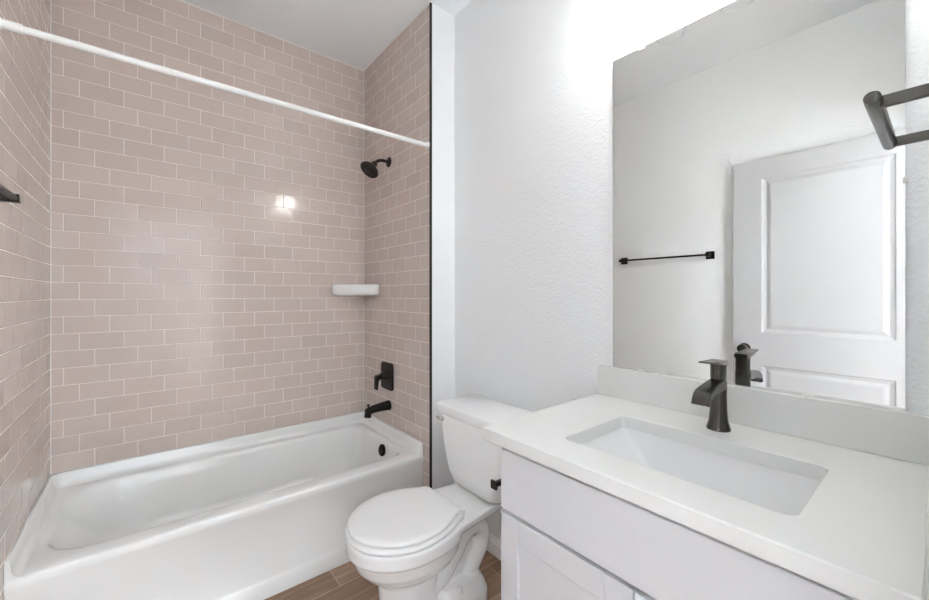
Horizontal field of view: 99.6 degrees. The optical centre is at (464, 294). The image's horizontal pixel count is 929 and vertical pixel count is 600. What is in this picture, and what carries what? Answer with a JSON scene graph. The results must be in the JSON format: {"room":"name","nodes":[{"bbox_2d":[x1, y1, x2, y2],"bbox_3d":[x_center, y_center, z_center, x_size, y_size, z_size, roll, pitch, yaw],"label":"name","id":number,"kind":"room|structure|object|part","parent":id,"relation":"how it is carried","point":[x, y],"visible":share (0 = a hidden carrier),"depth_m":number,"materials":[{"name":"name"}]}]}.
{"room":"bathroom","nodes":[
{"label":"bathroom","id":0,"kind":"room"},
{"bbox_2d":[0,0,49,599],"bbox_3d":[-1.094,-0.135,0.730,0.121,2.783,2.752,0,0,-39],"label":"wall","id":1,"kind":"structure","parent":0,"point":[24,59],"depth_m":1.37,"materials":[{"name":"tile"}]},
{"bbox_2d":[0,183,20,203],"bbox_3d":[-1.060,-0.263,0.827,0.064,0.052,0.662,0,0,-39],"label":"towel bar","id":2,"kind":"object","parent":1,"relation":"attached to","point":[6,195],"visible":1,"depth_m":1.05,"materials":[{"name":"brown metal"}]},
{"bbox_3d":[-1.252,-0.263,1.063,0.064,0.052,0.052,0,0,-39],"label":"post","id":3,"kind":"part","parent":2,"relation":"part of","materials":[{"name":"brown metal"}]},
{"bbox_2d":[0,17,429,149],"bbox_3d":[-0.770,-0.785,1.603,1.486,0.042,0.042,0,0,-39],"label":"curtain rod","id":4,"kind":"object","parent":1,"relation":"attached to","point":[8,25],"visible":1,"depth_m":1.40,"materials":[{"name":"metal"}]},
{"bbox_2d":[50,0,363,474],"bbox_3d":[-1.344,-0.135,2.222,1.616,2.783,0.120,0,0,-39],"label":"wall","id":5,"kind":"structure","parent":0,"point":[202,235],"depth_m":2.08,"materials":[{"name":"tile"}]},
{"bbox_2d":[50,0,428,473],"bbox_3d":[-1.012,-0.363,1.901,1.488,2.325,0.799,0,0,-39],"label":"trim","id":6,"kind":"structure","parent":5,"relation":"attached to","point":[50,0],"depth_m":1.74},
{"bbox_2d":[332,284,378,295],"bbox_3d":[-0.703,-0.027,2.520,0.226,0.074,0.226,0,0,-39],"label":"corner shelf","id":7,"kind":"object","parent":5,"relation":"attached to","point":[337,289],"visible":1,"depth_m":2.50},
{"bbox_2d":[181,0,471,69],"bbox_3d":[0.132,-1.566,-0.162,5.200,0.080,5.682,0,0,-39],"label":"ceiling","id":8,"kind":"structure","parent":0,"point":[354,33],"depth_m":2.17,"materials":[{"name":"white paint"}]},
{"bbox_2d":[265,550,500,599],"bbox_3d":[0.132,1.287,-0.162,5.200,0.060,5.682,0,0,-39],"label":"floor","id":9,"kind":"structure","parent":0,"point":[343,582],"depth_m":1.69,"materials":[{"name":"brown wood"}]},
{"bbox_2d":[4,411,422,599],"bbox_3d":[-1.029,1.028,1.923,1.484,0.458,0.740,0,0,-39],"label":"bathtub","id":10,"kind":"object","parent":9,"relation":"on","point":[260,515],"visible":0.96,"depth_m":1.73,"materials":[{"name":"ceramic"}]},
{"bbox_2d":[345,394,531,599],"bbox_3d":[-0.106,0.880,1.589,0.752,0.754,0.466,0,0,-39],"label":"toilet","id":11,"kind":"object","parent":9,"relation":"on","point":[419,543],"visible":0.94,"depth_m":1.53,"materials":[{"name":"ceramic"}]},
{"bbox_3d":[-0.238,0.833,1.481,0.398,0.020,0.368,0,0,-39],"label":"seat lid","id":12,"kind":"part","parent":11,"relation":"part of","materials":[{"name":"plastic"}]},
{"bbox_3d":[-0.236,0.855,1.483,0.417,0.020,0.376,0,0,-39],"label":"seat","id":13,"kind":"part","parent":11,"relation":"part of","materials":[{"name":"plastic"}]},
{"bbox_3d":[-0.119,1.062,1.578,0.717,0.390,0.373,0,0,-39],"label":"bowl","id":14,"kind":"part","parent":11,"relation":"part of","materials":[{"name":"white ceramic"}]},
{"bbox_3d":[-0.113,0.575,1.819,0.024,0.024,0.040,0,0,-39],"label":"flush lever","id":15,"kind":"part","parent":11,"relation":"part of","materials":[{"name":"silver metal"}]},
{"bbox_3d":[0.096,0.712,1.753,0.224,0.319,0.434,0,0,-39],"label":"tank","id":16,"kind":"part","parent":11,"relation":"part of","materials":[{"name":"white ceramic"}]},
{"bbox_3d":[0.093,0.527,1.751,0.237,0.048,0.466,0,0,-39],"label":"tank lid","id":17,"kind":"part","parent":11,"relation":"part of","materials":[{"name":"white ceramic"}]},
{"bbox_2d":[501,448,855,599],"bbox_3d":[0.551,0.829,0.944,0.576,0.856,0.733,0,0,-39],"label":"vanity cabinet","id":18,"kind":"object","parent":9,"relation":"on","point":[564,537],"visible":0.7,"depth_m":0.81,"materials":[{"name":"paint"}]},
{"bbox_2d":[491,479,500,490],"bbox_3d":[0.160,0.547,1.149,0.153,0.050,0.081,0,0,-39],"label":"toilet paper holder","id":19,"kind":"object","parent":18,"relation":"attached to","point":[494,484],"visible":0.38,"depth_m":1.12,"materials":[{"name":"brown metal"}]},
{"bbox_3d":[0.222,0.863,0.913,0.008,0.460,0.252,0,0,-39],"label":"panel","id":20,"kind":"part","parent":18,"relation":"part of","materials":[{"name":"paint"}]},
{"bbox_3d":[0.220,0.863,0.911,0.020,0.572,0.364,0,0,-39],"label":"door","id":21,"kind":"part","parent":18,"relation":"part of","materials":[{"name":"paint"}]},
{"bbox_3d":[0.450,0.863,0.627,0.020,0.572,0.360,0,0,-39],"label":"door","id":22,"kind":"part","parent":18,"relation":"part of","materials":[{"name":"paint"}]},
{"bbox_2d":[481,365,928,599],"bbox_3d":[0.532,0.331,0.957,0.592,0.140,0.814,0,0,-39],"label":"countertop","id":23,"kind":"structure","parent":18,"relation":"on","point":[862,533],"depth_m":0.84,"materials":[{"name":"stone"}]},
{"bbox_2d":[581,428,819,515],"bbox_3d":[0.510,0.467,0.914,0.345,0.132,0.509,0,0,-39],"label":"sink","id":24,"kind":"object","parent":23,"relation":"in","point":[776,490],"visible":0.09,"depth_m":0.99,"materials":[{"name":"white ceramic"}]},
{"bbox_2d":[691,359,730,432],"bbox_3d":[0.650,0.270,1.033,0.160,0.192,0.057,0,0,-39],"label":"faucet","id":25,"kind":"object","parent":23,"relation":"on","point":[712,393],"visible":1,"depth_m":1.04,"materials":[{"name":"black metal"}]},
{"bbox_3d":[0.639,0.256,1.024,0.131,0.052,0.041,0,0,-39],"label":"spout","id":26,"kind":"part","parent":25,"relation":"part of","materials":[{"name":"black metal"}]},
{"bbox_3d":[0.661,0.201,1.042,0.114,0.055,0.039,0,0,-39],"label":"handle","id":27,"kind":"part","parent":25,"relation":"part of","materials":[{"name":"black metal"}]},
{"bbox_2d":[364,4,453,489],"bbox_3d":[-0.362,-0.135,2.499,0.277,2.783,0.928,0,0,-39],"label":"wall","id":28,"kind":"structure","parent":0,"point":[396,84],"depth_m":2.19,"materials":[{"name":"tile"}]},
{"bbox_2d":[360,157,390,177],"bbox_3d":[-0.528,-0.767,2.341,0.180,0.145,0.115,0,0,-39],"label":"showerhead","id":29,"kind":"object","parent":28,"relation":"attached to","point":[369,169],"visible":1,"depth_m":2.32,"materials":[{"name":"brown metal"}]},
{"bbox_3d":[-0.505,-0.797,2.369,0.101,0.047,0.019,0,0,-39],"label":"arm","id":30,"kind":"part","parent":29,"relation":"part of","materials":[{"name":"brown metal"}]},
{"bbox_2d":[364,400,390,417],"bbox_3d":[-0.525,0.688,2.353,0.161,0.081,0.062,0,0,-39],"label":"tub spout","id":31,"kind":"object","parent":28,"relation":"attached to","point":[386,405],"visible":1,"depth_m":2.33,"materials":[{"name":"brown metal"}]},
{"bbox_2d":[374,361,393,390],"bbox_3d":[-0.505,0.502,2.388,0.086,0.166,0.148,0,0,-39],"label":"shower valve","id":32,"kind":"object","parent":28,"relation":"attached to","point":[386,376],"visible":1,"depth_m":2.38,"materials":[{"name":"brown metal"}]},
{"bbox_3d":[-0.521,0.530,2.374,0.044,0.090,0.038,0,0,-39],"label":"lever handle","id":33,"kind":"part","parent":32,"relation":"part of","materials":[{"name":"brown metal"}]},
{"bbox_2d":[429,2,431,487],"bbox_3d":[-0.177,-0.135,2.056,0.010,2.783,0.009,0,0,-39],"label":"trim","id":34,"kind":"structure","parent":28,"relation":"attached to","point":[430,3],"depth_m":2.05,"materials":[{"name":"metal"}]},
{"bbox_2d":[454,0,928,539],"bbox_3d":[0.566,-0.135,1.480,0.120,2.783,1.824,0,0,-39],"label":"wall","id":35,"kind":"structure","parent":0,"point":[533,79],"depth_m":1.66,"materials":[{"name":"white paint"}]},
{"bbox_2d":[487,534,500,560],"bbox_3d":[0.239,1.216,1.778,0.013,0.083,0.949,0,0,-39],"label":"baseboard","id":36,"kind":"structure","parent":35,"relation":"attached to","point":[494,545],"depth_m":1.88,"materials":[{"name":"paint"}]},
{"bbox_2d":[613,0,907,411],"bbox_3d":[0.758,-0.290,1.141,0.008,1.115,0.706,0,0,-39],"label":"wall mirror","id":37,"kind":"object","parent":35,"relation":"attached to","point":[759,203],"visible":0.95,"depth_m":1.07,"materials":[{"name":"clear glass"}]},
{"bbox_2d":[597,365,928,465],"bbox_3d":[0.748,0.313,1.144,0.021,0.104,0.797,0,0,-39],"label":"backsplash","id":38,"kind":"structure","parent":35,"relation":"attached to","point":[901,435],"depth_m":1.00,"materials":[{"name":"stone"}]},
{"bbox_3d":[0.419,-0.135,0.263,1.882,2.783,0.120,0,0,-39],"label":"wall","id":39,"kind":"structure","parent":0,"visible":0},
{"bbox_2d":[863,83,928,149],"bbox_3d":[0.620,-0.244,0.547,0.252,0.040,0.067,0,0,-39],"label":"towel bar","id":40,"kind":"object","parent":39,"relation":"attached to","point":[876,104],"visible":1,"depth_m":0.51,"materials":[{"name":"black metal"}]},
{"bbox_3d":[0.546,-0.244,0.481,0.040,0.040,0.059,0,0,-39],"label":"post","id":41,"kind":"part","parent":40,"relation":"part of","materials":[{"name":"black metal"}]},
{"bbox_3d":[0.705,-0.244,0.611,0.040,0.040,0.059,0,0,-39],"label":"post","id":42,"kind":"part","parent":40,"relation":"part of","materials":[{"name":"black metal"}]}
]}

